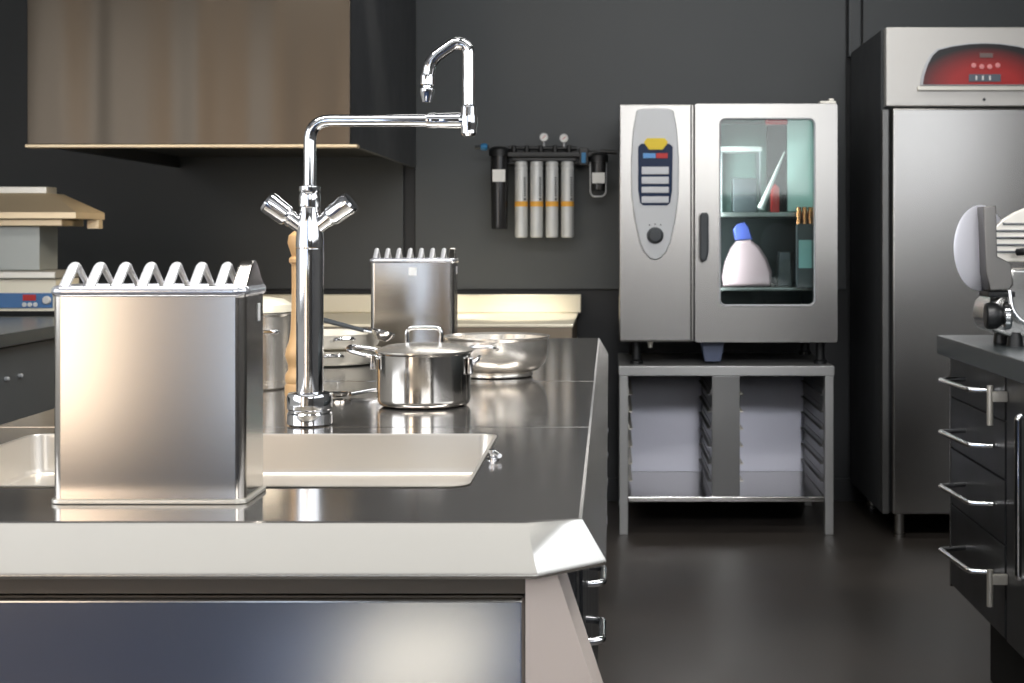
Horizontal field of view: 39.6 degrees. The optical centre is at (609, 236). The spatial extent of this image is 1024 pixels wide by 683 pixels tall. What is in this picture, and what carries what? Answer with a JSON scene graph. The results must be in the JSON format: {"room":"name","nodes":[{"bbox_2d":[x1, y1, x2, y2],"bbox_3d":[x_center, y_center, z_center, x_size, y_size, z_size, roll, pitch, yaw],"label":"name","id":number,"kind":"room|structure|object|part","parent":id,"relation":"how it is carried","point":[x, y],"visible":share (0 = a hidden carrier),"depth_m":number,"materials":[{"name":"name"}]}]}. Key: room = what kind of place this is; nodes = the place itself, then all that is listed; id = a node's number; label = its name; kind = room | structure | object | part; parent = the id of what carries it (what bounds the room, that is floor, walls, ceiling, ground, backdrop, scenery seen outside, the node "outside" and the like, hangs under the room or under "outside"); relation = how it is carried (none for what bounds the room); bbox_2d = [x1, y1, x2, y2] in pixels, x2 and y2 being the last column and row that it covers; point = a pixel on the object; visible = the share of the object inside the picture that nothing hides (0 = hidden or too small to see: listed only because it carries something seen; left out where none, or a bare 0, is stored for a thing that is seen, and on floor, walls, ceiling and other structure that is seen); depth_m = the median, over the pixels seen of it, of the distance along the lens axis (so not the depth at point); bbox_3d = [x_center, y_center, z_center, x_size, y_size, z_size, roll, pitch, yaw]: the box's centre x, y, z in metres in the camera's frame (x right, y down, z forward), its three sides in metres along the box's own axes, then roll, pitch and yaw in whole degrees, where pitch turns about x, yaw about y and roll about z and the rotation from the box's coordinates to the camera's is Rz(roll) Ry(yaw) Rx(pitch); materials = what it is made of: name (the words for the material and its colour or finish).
{"room":"commercial kitchen","nodes":[
{"label":"commercial kitchen","id":0,"kind":"room"},
{"bbox_2d":[264,0,861,477],"bbox_3d":[-0.500,-0.386,6.300,5.800,3.100,0.100,0,0,0],"label":"wall","id":1,"kind":"structure","parent":0,"point":[598,317],"depth_m":6.25,"materials":[{"name":"grey paint"}]},
{"bbox_2d":[0,0,403,288],"bbox_3d":[-2.155,-0.853,6.239,2.490,2.166,0.022,0,0,0],"label":"wall panel","id":2,"kind":"object","parent":1,"relation":"attached to","point":[207,210],"depth_m":6.23,"materials":[{"name":"grey paint"}]},
{"bbox_2d":[25,0,415,167],"bbox_3d":[-1.370,-1.114,5.426,1.087,1.644,1.600,0,0,0],"label":"extractor hood","id":3,"kind":"object","parent":1,"relation":"attached to","point":[157,82],"visible":1,"depth_m":4.64,"materials":[{"name":"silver metal"}]},
{"bbox_3d":[-1.902,-0.745,5.443,0.020,0.882,1.566,0,0,0],"label":"panel","id":4,"kind":"part","parent":3,"relation":"part of","materials":[{"name":"grey"}]},
{"bbox_3d":[-1.382,-0.362,5.443,1.018,0.020,1.566,0,0,0],"label":"filter panel","id":5,"kind":"part","parent":3,"relation":"part of","materials":[{"name":"grey"}]},
{"bbox_3d":[-0.863,-0.745,5.443,0.020,0.882,1.566,0,0,0],"label":"panel","id":6,"kind":"part","parent":3,"relation":"part of","materials":[{"name":"grey metal"}]},
{"bbox_2d":[475,133,616,237],"bbox_3d":[-0.276,-0.224,6.141,0.613,0.452,0.174,0,0,0],"label":"water filter","id":7,"kind":"object","parent":1,"relation":"attached to","point":[568,156],"visible":1,"depth_m":6.08,"materials":[{"name":"black plastic"}]},
{"bbox_3d":[-0.113,-0.340,6.067,0.019,0.045,0.006,0,0,0],"label":"valve lever","id":8,"kind":"part","parent":7,"relation":"part of","materials":[{"name":"blue plastic"}]},
{"bbox_2d":[415,0,845,288],"bbox_3d":[0.091,-0.853,6.239,1.895,2.166,0.022,0,0,0],"label":"wall panel","id":9,"kind":"object","parent":1,"relation":"attached to","point":[555,68],"depth_m":6.23,"materials":[{"name":"grey paint"}]},
{"bbox_2d":[607,478,866,500],"bbox_3d":[-0.500,1.114,6.242,5.800,0.100,0.014,0,0,0],"label":"baseboard","id":10,"kind":"structure","parent":1,"relation":"attached to","point":[844,489],"depth_m":6.24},
{"bbox_2d":[847,0,860,57],"bbox_3d":[1.073,-1.363,6.225,0.053,1.145,0.050,0,0,0],"label":"trim","id":11,"kind":"structure","parent":1,"relation":"attached to","point":[853,6],"depth_m":6.20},
{"bbox_2d":[862,0,1023,43],"bbox_3d":[1.756,-0.853,6.239,1.287,2.166,0.022,0,0,0],"label":"wall panel","id":12,"kind":"object","parent":1,"relation":"attached to","point":[877,15],"depth_m":6.23,"materials":[{"name":"grey paint"}]},
{"bbox_2d":[598,501,992,682],"bbox_3d":[-0.500,1.204,2.825,5.800,0.080,6.850,0,0,0],"label":"floor","id":13,"kind":"structure","parent":0,"point":[693,592],"depth_m":4.52,"materials":[{"name":"black tile"}]},
{"bbox_2d":[0,339,53,424],"bbox_3d":[-2.183,0.734,4.030,1.033,0.861,0.940,0,0,0],"label":"base cabinet","id":14,"kind":"object","parent":13,"relation":"on","point":[26,370],"visible":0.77,"depth_m":4.07,"materials":[{"name":"black metal"}]},
{"bbox_2d":[0,571,602,682],"bbox_3d":[-0.422,0.738,1.449,0.836,0.852,0.240,0,0,0],"label":"base cabinet","id":15,"kind":"object","parent":13,"relation":"on","point":[52,630],"visible":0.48,"depth_m":1.33,"materials":[{"name":"grey metal"}]},
{"bbox_3d":[-0.460,0.327,1.392,0.760,0.028,0.086,0,0,0],"label":"rail","id":16,"kind":"part","parent":15,"relation":"part of","materials":[{"name":"grey"}]},
{"bbox_3d":[-0.455,0.752,1.345,0.750,0.823,0.020,0,0,0],"label":"plate","id":17,"kind":"part","parent":15,"relation":"part of","materials":[{"name":"silver metal"}]},
{"bbox_2d":[0,338,607,578],"bbox_3d":[-0.443,0.283,2.506,0.878,0.063,2.433,0,0,0],"label":"countertop","id":18,"kind":"structure","parent":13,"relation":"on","point":[510,482],"depth_m":1.40,"materials":[{"name":"silver metal"}]},
{"bbox_2d":[51,260,265,503],"bbox_3d":[-0.457,0.144,1.441,0.199,0.240,0.092,0,0,0],"label":"holder","id":19,"kind":"object","parent":18,"relation":"on","point":[158,387],"visible":1,"depth_m":1.40,"materials":[{"name":"silver metal"}]},
{"bbox_3d":[-0.457,0.262,1.440,0.196,0.004,0.091,0,0,0],"label":"plate","id":20,"kind":"part","parent":19,"relation":"part of","materials":[{"name":"silver metal"}]},
{"bbox_2d":[0,434,496,486],"bbox_3d":[-0.461,0.289,1.690,0.623,0.053,0.401,0,0,0],"label":"sink","id":21,"kind":"object","parent":18,"relation":"in","point":[26,460],"depth_m":1.88,"materials":[{"name":"silver metal"}]},
{"bbox_2d":[263,296,290,390],"bbox_3d":[-0.632,0.171,2.485,0.155,0.186,0.192,0,0,0],"label":"stock pot","id":22,"kind":"object","parent":18,"relation":"on","point":[276,311],"visible":0.23,"depth_m":2.44,"materials":[{"name":"silver metal"}]},
{"bbox_3d":[-0.589,0.164,2.410,0.056,0.013,0.030,0,0,-30],"label":"loop handle","id":23,"kind":"part","parent":22,"relation":"part of","materials":[{"name":"silver metal"}]},
{"bbox_3d":[-0.632,0.117,2.485,0.153,0.026,0.153,0,0,0],"label":"lid","id":24,"kind":"part","parent":22,"relation":"part of","materials":[{"name":"beige metal"}]},
{"bbox_2d":[285,231,295,396],"bbox_3d":[-0.509,0.117,2.345,0.058,0.294,0.058,0,0,0],"label":"pepper mill","id":25,"kind":"object","parent":18,"relation":"on","point":[290,354],"visible":0.17,"depth_m":2.33,"materials":[{"name":"brown wood"}]},
{"bbox_2d":[324,346,379,366],"bbox_3d":[-0.585,0.248,2.955,0.213,0.032,0.213,0,0,29],"label":"pan","id":26,"kind":"object","parent":18,"relation":"on","point":[334,358],"visible":0.42,"depth_m":2.87,"materials":[{"name":"silver metal"}]},
{"bbox_3d":[-0.556,0.241,2.843,0.051,0.013,0.032,0,0,-14],"label":"loop handle","id":27,"kind":"part","parent":26,"relation":"part of","materials":[{"name":"silver metal"}]},
{"bbox_2d":[324,329,378,350],"bbox_3d":[-0.585,0.214,2.955,0.213,0.032,0.213,0,0,22],"label":"pan","id":28,"kind":"object","parent":26,"relation":"on","point":[334,339],"visible":0.55,"depth_m":2.88,"materials":[{"name":"silver metal"}]},
{"bbox_3d":[-0.536,0.207,2.851,0.051,0.013,0.032,0,0,-25],"label":"loop handle","id":29,"kind":"part","parent":28,"relation":"part of","materials":[{"name":"silver metal"}]},
{"bbox_2d":[324,318,394,340],"bbox_3d":[-0.550,0.183,2.917,0.235,0.058,0.050,0,0,20],"label":"ladle","id":30,"kind":"object","parent":28,"relation":"on","point":[381,335],"visible":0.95,"depth_m":2.90,"materials":[{"name":"grey metal"}]},
{"bbox_3d":[-0.580,0.176,2.926,0.173,0.043,0.011,0,0,19],"label":"handle","id":31,"kind":"part","parent":30,"relation":"part of","materials":[{"name":"grey rubber"}]},
{"bbox_2d":[371,328,394,340],"bbox_3d":[-0.462,0.200,2.885,0.048,0.026,0.050,0,0,0],"label":"bowl","id":32,"kind":"object","parent":30,"relation":"on","point":[382,335],"depth_m":2.87,"materials":[{"name":"silver metal"}]},
{"bbox_2d":[331,388,376,396],"bbox_3d":[-0.399,0.258,2.357,0.149,0.010,0.040,0,0,-32],"label":"spoon","id":33,"kind":"object","parent":18,"relation":"on","point":[334,393],"visible":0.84,"depth_m":2.34,"materials":[{"name":"silver metal"}]},
{"bbox_2d":[331,391,350,396],"bbox_3d":[-0.445,0.259,2.328,0.040,0.007,0.040,0,0,0],"label":"bowl","id":34,"kind":"object","parent":33,"relation":"on","point":[335,393],"depth_m":2.33,"materials":[{"name":"silver metal"}]},
{"bbox_3d":[-0.386,0.258,2.370,0.113,0.010,0.017,0,0,-35],"label":"handle","id":35,"kind":"part","parent":33,"relation":"part of","materials":[{"name":"silver metal"}]},
{"bbox_2d":[260,37,476,426],"bbox_3d":[-0.338,-0.009,1.987,0.303,0.544,0.063,0,0,0],"label":"mixer tap","id":36,"kind":"object","parent":18,"relation":"on","point":[309,405],"visible":1,"depth_m":1.98,"materials":[{"name":"silver metal"}]},
{"bbox_3d":[-0.456,-0.033,1.981,0.066,0.058,0.034,0,0,0],"label":"lever knob","id":37,"kind":"part","parent":36,"relation":"part of","materials":[{"name":"silver metal"}]},
{"bbox_3d":[-0.387,-0.033,1.981,0.066,0.058,0.034,0,0,0],"label":"lever knob","id":38,"kind":"part","parent":36,"relation":"part of","materials":[{"name":"silver metal"}]},
{"bbox_3d":[-0.343,-0.122,1.987,0.175,0.100,0.017,0,0,0],"label":"swing arm","id":39,"kind":"part","parent":36,"relation":"part of","materials":[{"name":"silver metal"}]},
{"bbox_3d":[-0.228,-0.232,1.987,0.076,0.097,0.017,0,0,0],"label":"spout","id":40,"kind":"part","parent":36,"relation":"part of","materials":[{"name":"silver metal"}]},
{"bbox_2d":[369,247,458,346],"bbox_3d":[-0.451,0.144,3.270,0.199,0.240,0.092,0,0,0],"label":"holder","id":41,"kind":"object","parent":18,"relation":"on","point":[409,291],"visible":0.88,"depth_m":3.23,"materials":[{"name":"silver metal"}]},
{"bbox_3d":[-0.450,0.079,3.228,0.019,0.019,0.002,0,0,0],"label":"label plate","id":42,"kind":"part","parent":41,"relation":"part of","materials":[{"name":"white plastic"}]},
{"bbox_2d":[346,325,481,409],"bbox_3d":[-0.304,0.201,2.221,0.175,0.125,0.169,0,0,-44],"label":"saucepan","id":43,"kind":"object","parent":18,"relation":"on","point":[410,375],"visible":1,"depth_m":2.16,"materials":[{"name":"silver metal"}]},
{"bbox_3d":[-0.385,0.188,2.222,0.056,0.037,0.068,0,0,0],"label":"wire handle","id":44,"kind":"part","parent":43,"relation":"part of","materials":[{"name":"silver metal"}]},
{"bbox_3d":[-0.292,0.172,2.222,0.154,0.013,0.154,0,0,0],"label":"lid","id":45,"kind":"part","parent":43,"relation":"part of","materials":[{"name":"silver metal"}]},
{"bbox_2d":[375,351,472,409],"bbox_3d":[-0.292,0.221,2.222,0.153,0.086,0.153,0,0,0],"label":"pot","id":46,"kind":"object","parent":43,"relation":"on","point":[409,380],"depth_m":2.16,"materials":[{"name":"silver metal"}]},
{"bbox_3d":[-0.292,0.153,2.222,0.061,0.029,0.007,0,0,0],"label":"lid handle","id":47,"kind":"part","parent":43,"relation":"part of","materials":[{"name":"silver metal"}]},
{"bbox_3d":[-0.212,0.200,2.221,0.020,0.028,0.054,0,0,0],"label":"wire handle","id":48,"kind":"part","parent":43,"relation":"part of","materials":[{"name":"silver metal"}]},
{"bbox_3d":[-0.135,0.258,1.679,0.014,0.012,0.025,0,0,-44],"label":"waste lever","id":49,"kind":"part","parent":18,"relation":"part of","materials":[{"name":"silver metal"}]},
{"bbox_2d":[443,332,549,378],"bbox_3d":[-0.214,0.225,2.691,0.204,0.076,0.202,0,0,-36],"label":"bowl","id":50,"kind":"object","parent":18,"relation":"on","point":[505,355],"visible":0.78,"depth_m":2.62,"materials":[{"name":"silver metal"}]},
{"bbox_3d":[-0.232,0.203,2.581,0.055,0.013,0.030,0,0,9],"label":"loop handle","id":51,"kind":"part","parent":50,"relation":"part of","materials":[{"name":"silver metal"}]},
{"bbox_2d":[263,294,580,337],"bbox_3d":[-0.863,0.707,5.785,1.474,0.914,0.830,0,0,0],"label":"countertop","id":52,"kind":"structure","parent":13,"relation":"on","point":[555,315],"depth_m":6.16,"materials":[{"name":"beige metal"}]},
{"bbox_2d":[324,313,577,326],"bbox_3d":[-0.870,0.337,5.785,1.461,0.012,0.830,0,0,0],"label":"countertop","id":53,"kind":"structure","parent":52,"relation":"on","point":[356,319],"depth_m":5.67,"materials":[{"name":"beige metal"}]},
{"bbox_2d":[579,569,606,645],"bbox_3d":[-0.422,0.740,1.720,0.836,0.848,0.300,0,0,0],"label":"base cabinet","id":54,"kind":"object","parent":13,"relation":"on","point":[602,632],"visible":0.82,"depth_m":1.68,"materials":[{"name":"black paint"}]},
{"bbox_3d":[-0.040,0.683,1.720,0.019,0.722,0.294,0,0,0],"label":"door","id":55,"kind":"part","parent":54,"relation":"part of","materials":[{"name":"black paint"}]},
{"bbox_3d":[-0.018,0.478,1.720,0.028,0.010,0.110,0,0,0],"label":"handle","id":56,"kind":"part","parent":54,"relation":"part of","materials":[{"name":"silver metal"}]},
{"bbox_2d":[587,565,606,636],"bbox_3d":[-0.422,0.740,2.000,0.836,0.848,0.240,0,0,0],"label":"base cabinet","id":57,"kind":"object","parent":13,"relation":"on","point":[602,581],"visible":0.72,"depth_m":1.98,"materials":[{"name":"black paint"}]},
{"bbox_3d":[-0.040,0.683,2.000,0.019,0.722,0.234,0,0,0],"label":"door","id":58,"kind":"part","parent":57,"relation":"part of","materials":[{"name":"black paint"}]},
{"bbox_3d":[-0.018,0.478,2.000,0.028,0.010,0.110,0,0,0],"label":"handle","id":59,"kind":"part","parent":57,"relation":"part of","materials":[{"name":"silver metal"}]},
{"bbox_2d":[597,571,597,664],"bbox_3d":[-0.422,0.740,3.490,0.836,0.848,0.380,0,0,0],"label":"base cabinet","id":60,"kind":"object","parent":13,"relation":"on","point":[597,571],"visible":0.05,"depth_m":3.40,"materials":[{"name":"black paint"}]},
{"bbox_2d":[590,517,607,652],"bbox_3d":[-0.422,0.740,2.375,0.836,0.848,0.490,0,0,0],"label":"base cabinet","id":61,"kind":"object","parent":13,"relation":"on","point":[591,572],"visible":0.03,"depth_m":2.43,"materials":[{"name":"black paint"}]},
{"bbox_3d":[-0.040,0.683,2.375,0.019,0.722,0.484,0,0,0],"label":"door","id":62,"kind":"part","parent":61,"relation":"part of","materials":[{"name":"black paint"}]},
{"bbox_2d":[594,477,607,655],"bbox_3d":[-0.422,0.740,2.765,0.836,0.848,0.270,0,0,0],"label":"base cabinet","id":63,"kind":"object","parent":13,"relation":"on","point":[607,477],"visible":0.09,"depth_m":2.74,"materials":[{"name":"black paint"}]},
{"bbox_3d":[-0.040,0.683,2.765,0.019,0.722,0.264,0,0,0],"label":"door","id":64,"kind":"part","parent":63,"relation":"part of","materials":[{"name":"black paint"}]},
{"bbox_2d":[595,451,607,661],"bbox_3d":[-0.422,0.740,3.100,0.836,0.848,0.380,0,0,0],"label":"base cabinet","id":65,"kind":"object","parent":13,"relation":"on","point":[607,451],"visible":0.11,"depth_m":3.10,"materials":[{"name":"black paint"}]},
{"bbox_3d":[-0.040,0.683,3.100,0.019,0.722,0.374,0,0,0],"label":"door","id":66,"kind":"part","parent":65,"relation":"part of","materials":[{"name":"black paint"}]},
{"bbox_2d":[618,353,834,534],"bbox_3d":[0.455,0.834,5.843,0.844,0.660,0.635,0,0,0],"label":"stand","id":67,"kind":"object","parent":13,"relation":"on","point":[741,427],"visible":0.99,"depth_m":5.90,"materials":[{"name":"grey metal"}]},
{"bbox_3d":[0.054,0.854,5.547,0.034,0.620,0.034,0,0,0],"label":"leg","id":68,"kind":"part","parent":67,"relation":"part of","materials":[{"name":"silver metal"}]},
{"bbox_3d":[0.234,0.780,6.134,0.324,0.472,0.008,0,0,0],"label":"panel","id":69,"kind":"part","parent":67,"relation":"part of","materials":[{"name":"white"}]},
{"bbox_2d":[628,471,823,501],"bbox_3d":[0.455,1.026,5.843,0.766,0.020,0.622,0,0,0],"label":"shelf","id":70,"kind":"object","parent":67,"relation":"attached to","point":[645,486],"depth_m":5.72,"materials":[{"name":"silver metal"}]},
{"bbox_3d":[0.455,0.524,5.843,0.844,0.039,0.635,0,0,0],"label":"frame","id":71,"kind":"part","parent":67,"relation":"part of","materials":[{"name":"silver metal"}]},
{"bbox_2d":[619,99,836,363],"bbox_3d":[0.461,-0.019,5.812,0.852,1.045,0.675,0,0,0],"label":"oven","id":72,"kind":"object","parent":67,"relation":"on","point":[676,239],"visible":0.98,"depth_m":5.53,"materials":[{"name":"silver metal"}]},
{"bbox_3d":[0.176,-0.207,5.522,0.188,0.592,0.016,0,0,0],"label":"control panel","id":73,"kind":"part","parent":72,"relation":"part of","materials":[{"name":"grey"}]},
{"bbox_2d":[721,146,761,211],"bbox_3d":[0.536,-0.236,5.880,0.177,0.273,0.160,0,0,0],"label":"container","id":74,"kind":"object","parent":72,"relation":"on","point":[756,150],"visible":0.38,"depth_m":5.80,"materials":[{"name":"white plastic"}]},
{"bbox_3d":[0.456,-0.225,5.880,0.006,0.251,0.160,0,0,0],"label":"leg","id":75,"kind":"part","parent":74,"relation":"part of","materials":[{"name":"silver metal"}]},
{"bbox_2d":[721,146,761,153],"bbox_3d":[0.536,-0.361,5.880,0.177,0.022,0.160,0,0,0],"label":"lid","id":76,"kind":"object","parent":74,"relation":"on","point":[724,149],"depth_m":5.80,"materials":[{"name":"white plastic"}]},
{"bbox_3d":[0.615,-0.225,5.880,0.006,0.251,0.160,0,0,0],"label":"leg","id":77,"kind":"part","parent":74,"relation":"part of","materials":[{"name":"silver metal"}]},
{"bbox_2d":[731,178,756,211],"bbox_3d":[0.544,-0.169,5.740,0.097,0.138,0.080,0,0,0],"label":"box","id":78,"kind":"object","parent":72,"relation":"on","point":[743,190],"visible":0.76,"depth_m":5.70,"materials":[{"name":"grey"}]},
{"bbox_2d":[721,222,771,285],"bbox_3d":[0.550,0.069,5.700,0.197,0.258,0.100,0,0,0],"label":"bottle","id":79,"kind":"object","parent":72,"relation":"on","point":[745,263],"visible":1,"depth_m":5.65,"materials":[{"name":"white plastic"}]},
{"bbox_2d":[721,284,812,290],"bbox_3d":[0.613,0.207,5.860,0.427,0.012,0.480,0,0,0],"label":"shelf","id":80,"kind":"object","parent":72,"relation":"attached to","point":[723,288],"depth_m":5.62,"materials":[{"name":"grey metal"}]},
{"bbox_2d":[721,212,812,217],"bbox_3d":[0.613,-0.090,5.872,0.427,0.018,0.455,0,0,0],"label":"shelf","id":81,"kind":"object","parent":72,"relation":"attached to","point":[723,214],"depth_m":5.65,"materials":[{"name":"grey metal"}]},
{"bbox_2d":[757,152,784,209],"bbox_3d":[0.647,-0.225,5.666,0.116,0.236,0.028,0,0,-8],"label":"paper cone","id":82,"kind":"object","parent":72,"relation":"on","point":[762,204],"visible":1,"depth_m":5.66,"materials":[{"name":"white paper"}]},
{"bbox_2d":[771,184,778,211],"bbox_3d":[0.665,-0.156,5.702,0.032,0.114,0.025,0,0,0],"label":"bottle","id":83,"kind":"object","parent":72,"relation":"on","point":[775,189],"visible":0.88,"depth_m":5.69,"materials":[{"name":"red plastic"}]},
{"bbox_2d":[775,252,791,286],"bbox_3d":[0.707,0.131,5.760,0.060,0.140,0.080,0,0,0],"label":"canister","id":84,"kind":"object","parent":72,"relation":"on","point":[783,266],"visible":1,"depth_m":5.72,"materials":[{"name":"grey glass"}]},
{"bbox_2d":[796,224,812,287],"bbox_3d":[0.770,0.075,5.599,0.063,0.252,0.046,0,0,0],"label":"box","id":85,"kind":"object","parent":72,"relation":"on","point":[804,232],"visible":1,"depth_m":5.58,"materials":[{"name":"plastic"}]},
{"bbox_2d":[796,207,800,223],"bbox_3d":[0.747,-0.085,5.600,0.021,0.067,0.021,0,0,0],"label":"beaker","id":86,"kind":"object","parent":85,"relation":"on","point":[798,209],"visible":1,"depth_m":5.59,"materials":[{"name":"brown metal"}]},
{"bbox_2d":[802,207,806,223],"bbox_3d":[0.770,-0.085,5.600,0.021,0.067,0.021,0,0,0],"label":"beaker","id":87,"kind":"object","parent":85,"relation":"on","point":[804,209],"visible":1,"depth_m":5.59,"materials":[{"name":"brown metal"}]},
{"bbox_2d":[808,207,812,223],"bbox_3d":[0.792,-0.085,5.600,0.021,0.067,0.021,0,0,0],"label":"beaker","id":88,"kind":"object","parent":85,"relation":"on","point":[810,209],"visible":1,"depth_m":5.59,"materials":[{"name":"brown"}]},
{"bbox_3d":[0.674,0.780,6.134,0.328,0.472,0.008,0,0,0],"label":"panel","id":89,"kind":"part","parent":67,"relation":"part of","materials":[{"name":"white"}]},
{"bbox_3d":[0.857,0.854,6.137,0.034,0.620,0.034,0,0,0],"label":"leg","id":90,"kind":"part","parent":67,"relation":"part of","materials":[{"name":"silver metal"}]},
{"bbox_3d":[0.841,0.780,5.842,0.003,0.472,0.552,0,0,0],"label":"panel","id":91,"kind":"part","parent":67,"relation":"part of","materials":[{"name":"grey metal"}]},
{"bbox_3d":[0.857,0.854,5.547,0.034,0.620,0.034,0,0,0],"label":"leg","id":92,"kind":"part","parent":67,"relation":"part of","materials":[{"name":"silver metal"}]},
{"bbox_2d":[851,27,1023,537],"bbox_3d":[1.430,0.178,5.808,0.760,1.973,0.744,0,0,0],"label":"refrigerator","id":93,"kind":"object","parent":13,"relation":"on","point":[937,113],"visible":0.84,"depth_m":5.44,"materials":[{"name":"grey metal"}]},
{"bbox_3d":[1.125,1.117,6.080,0.048,0.094,0.048,0,0,0],"label":"leg","id":94,"kind":"part","parent":93,"relation":"part of","materials":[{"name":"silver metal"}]},
{"bbox_3d":[1.125,1.117,5.500,0.048,0.094,0.048,0,0,0],"label":"leg","id":95,"kind":"part","parent":93,"relation":"part of","materials":[{"name":"silver metal"}]},
{"bbox_3d":[1.431,-0.656,5.472,0.737,0.306,0.044,0,0,0],"label":"head panel","id":96,"kind":"part","parent":93,"relation":"part of","materials":[{"name":"grey metal"}]},
{"bbox_3d":[1.446,0.286,5.466,0.720,1.562,0.056,0,0,0],"label":"door","id":97,"kind":"part","parent":93,"relation":"part of","materials":[{"name":"silver metal"}]},
{"bbox_3d":[1.440,-0.571,5.443,0.516,0.018,0.014,0,0,0],"label":"bezel sill","id":98,"kind":"part","parent":93,"relation":"part of","materials":[{"name":"silver metal"}]},
{"bbox_2d":[938,358,1023,682],"bbox_3d":[1.242,0.739,3.522,0.816,0.850,0.535,0,0,0],"label":"base cabinet","id":99,"kind":"object","parent":13,"relation":"on","point":[976,488],"visible":0.8,"depth_m":3.49,"materials":[{"name":"black paint"}]},
{"bbox_3d":[0.873,0.796,3.492,0.078,0.013,0.277,0,0,0],"label":"bar handle","id":100,"kind":"part","parent":99,"relation":"part of","materials":[{"name":"silver metal"}]},
{"bbox_3d":[0.873,0.364,3.492,0.078,0.013,0.277,0,0,0],"label":"bar handle","id":101,"kind":"part","parent":99,"relation":"part of","materials":[{"name":"silver metal"}]},
{"bbox_3d":[0.873,0.634,3.492,0.078,0.013,0.277,0,0,0],"label":"bar handle","id":102,"kind":"part","parent":99,"relation":"part of","materials":[{"name":"silver metal"}]},
{"bbox_3d":[0.873,0.496,3.492,0.078,0.013,0.277,0,0,0],"label":"bar handle","id":103,"kind":"part","parent":99,"relation":"part of","materials":[{"name":"silver metal"}]},
{"bbox_3d":[0.920,0.820,3.520,0.020,0.213,0.516,0,0,0],"label":"drawer","id":104,"kind":"part","parent":99,"relation":"part of","materials":[{"name":"black paint"}]},
{"bbox_3d":[0.920,0.636,3.520,0.020,0.146,0.516,0,0,0],"label":"drawer","id":105,"kind":"part","parent":99,"relation":"part of","materials":[{"name":"black paint"}]},
{"bbox_3d":[0.920,0.493,3.520,0.020,0.131,0.516,0,0,0],"label":"drawer","id":106,"kind":"part","parent":99,"relation":"part of","materials":[{"name":"black paint"}]},
{"bbox_3d":[0.920,0.372,3.520,0.020,0.104,0.516,0,0,0],"label":"drawer","id":107,"kind":"part","parent":99,"relation":"part of","materials":[{"name":"black paint"}]},
{"bbox_2d":[987,378,1023,657],"bbox_3d":[1.251,0.739,2.936,0.798,0.850,0.632,0,0,0],"label":"base cabinet","id":108,"kind":"object","parent":13,"relation":"on","point":[1014,395],"visible":0.94,"depth_m":3.19,"materials":[{"name":"black metal"}]},
{"bbox_3d":[0.920,0.624,2.936,0.020,0.608,0.624,0,0,0],"label":"door","id":109,"kind":"part","parent":108,"relation":"part of","materials":[{"name":"black paint"}]},
{"bbox_3d":[0.881,0.549,2.982,0.057,0.355,0.015,0,0,0],"label":"upright handle","id":110,"kind":"part","parent":108,"relation":"part of","materials":[{"name":"silver metal"}]},
{"bbox_3d":[1.251,0.739,2.284,0.797,0.850,0.667,0,0,0],"label":"cabinet","id":111,"kind":"object","parent":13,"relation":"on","visible":0},
{"bbox_2d":[937,335,1023,383],"bbox_3d":[1.280,0.289,2.857,0.799,0.050,1.915,0,0,0],"label":"countertop","id":112,"kind":"structure","parent":111,"relation":"on","point":[979,351],"depth_m":3.38,"materials":[{"name":"grey metal"}]},
{"bbox_2d":[954,205,1023,346],"bbox_3d":[0.972,0.091,3.458,0.304,0.346,0.223,0,0,0],"label":"meat slicer","id":113,"kind":"object","parent":112,"relation":"on","point":[985,244],"visible":1,"depth_m":3.40,"materials":[{"name":"silver metal"}]},
{"bbox_3d":[0.904,0.027,3.437,0.209,0.209,0.016,0,0,-39],"label":"blade","id":114,"kind":"part","parent":113,"relation":"part of","materials":[{"name":"silver metal"}]},
{"bbox_3d":[0.918,0.189,3.385,0.046,0.065,0.065,0,0,0],"label":"thickness knob","id":115,"kind":"part","parent":113,"relation":"part of","materials":[{"name":"black plastic"}]},
{"bbox_3d":[1.014,0.160,3.490,0.205,0.169,0.160,0,0,0],"label":"motor","id":116,"kind":"part","parent":113,"relation":"part of","materials":[{"name":"grey"}]},
{"bbox_3d":[1.023,-0.011,3.435,0.202,0.143,0.018,0,0,0],"label":"carriage plate","id":117,"kind":"part","parent":113,"relation":"part of","materials":[{"name":"silver metal"}]},
{"bbox_3d":[0.988,0.172,3.383,0.075,0.089,0.017,0,0,8],"label":"guide rod","id":118,"kind":"part","parent":113,"relation":"part of","materials":[{"name":"silver metal"}]},
{"bbox_3d":[1.031,0.035,3.386,0.112,0.020,0.060,0,0,-27],"label":"pusher handle","id":119,"kind":"part","parent":113,"relation":"part of","materials":[{"name":"black plastic"}]},
{"bbox_3d":[-2.190,0.733,3.075,1.020,0.861,0.950,0,0,0],"label":"cabinet","id":120,"kind":"object","parent":13,"relation":"on","visible":0},
{"bbox_2d":[0,315,53,347],"bbox_3d":[-2.200,0.283,4.000,1.100,0.038,2.900,0,0,0],"label":"countertop","id":121,"kind":"structure","parent":120,"relation":"on","point":[15,330],"depth_m":4.13,"materials":[{"name":"grey"}]},
{"bbox_2d":[0,187,104,314],"bbox_3d":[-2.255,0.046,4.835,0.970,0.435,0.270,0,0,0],"label":"kitchen scale","id":122,"kind":"object","parent":121,"relation":"on","point":[30,217],"visible":0.91,"depth_m":4.76,"materials":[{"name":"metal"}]},
{"bbox_2d":[0,219,83,225],"bbox_3d":[-2.260,-0.048,4.850,0.840,0.023,0.200,0,0,0],"label":"tray","id":123,"kind":"object","parent":122,"relation":"on","point":[3,222],"depth_m":4.75,"materials":[{"name":"beige metal"}]}
]}

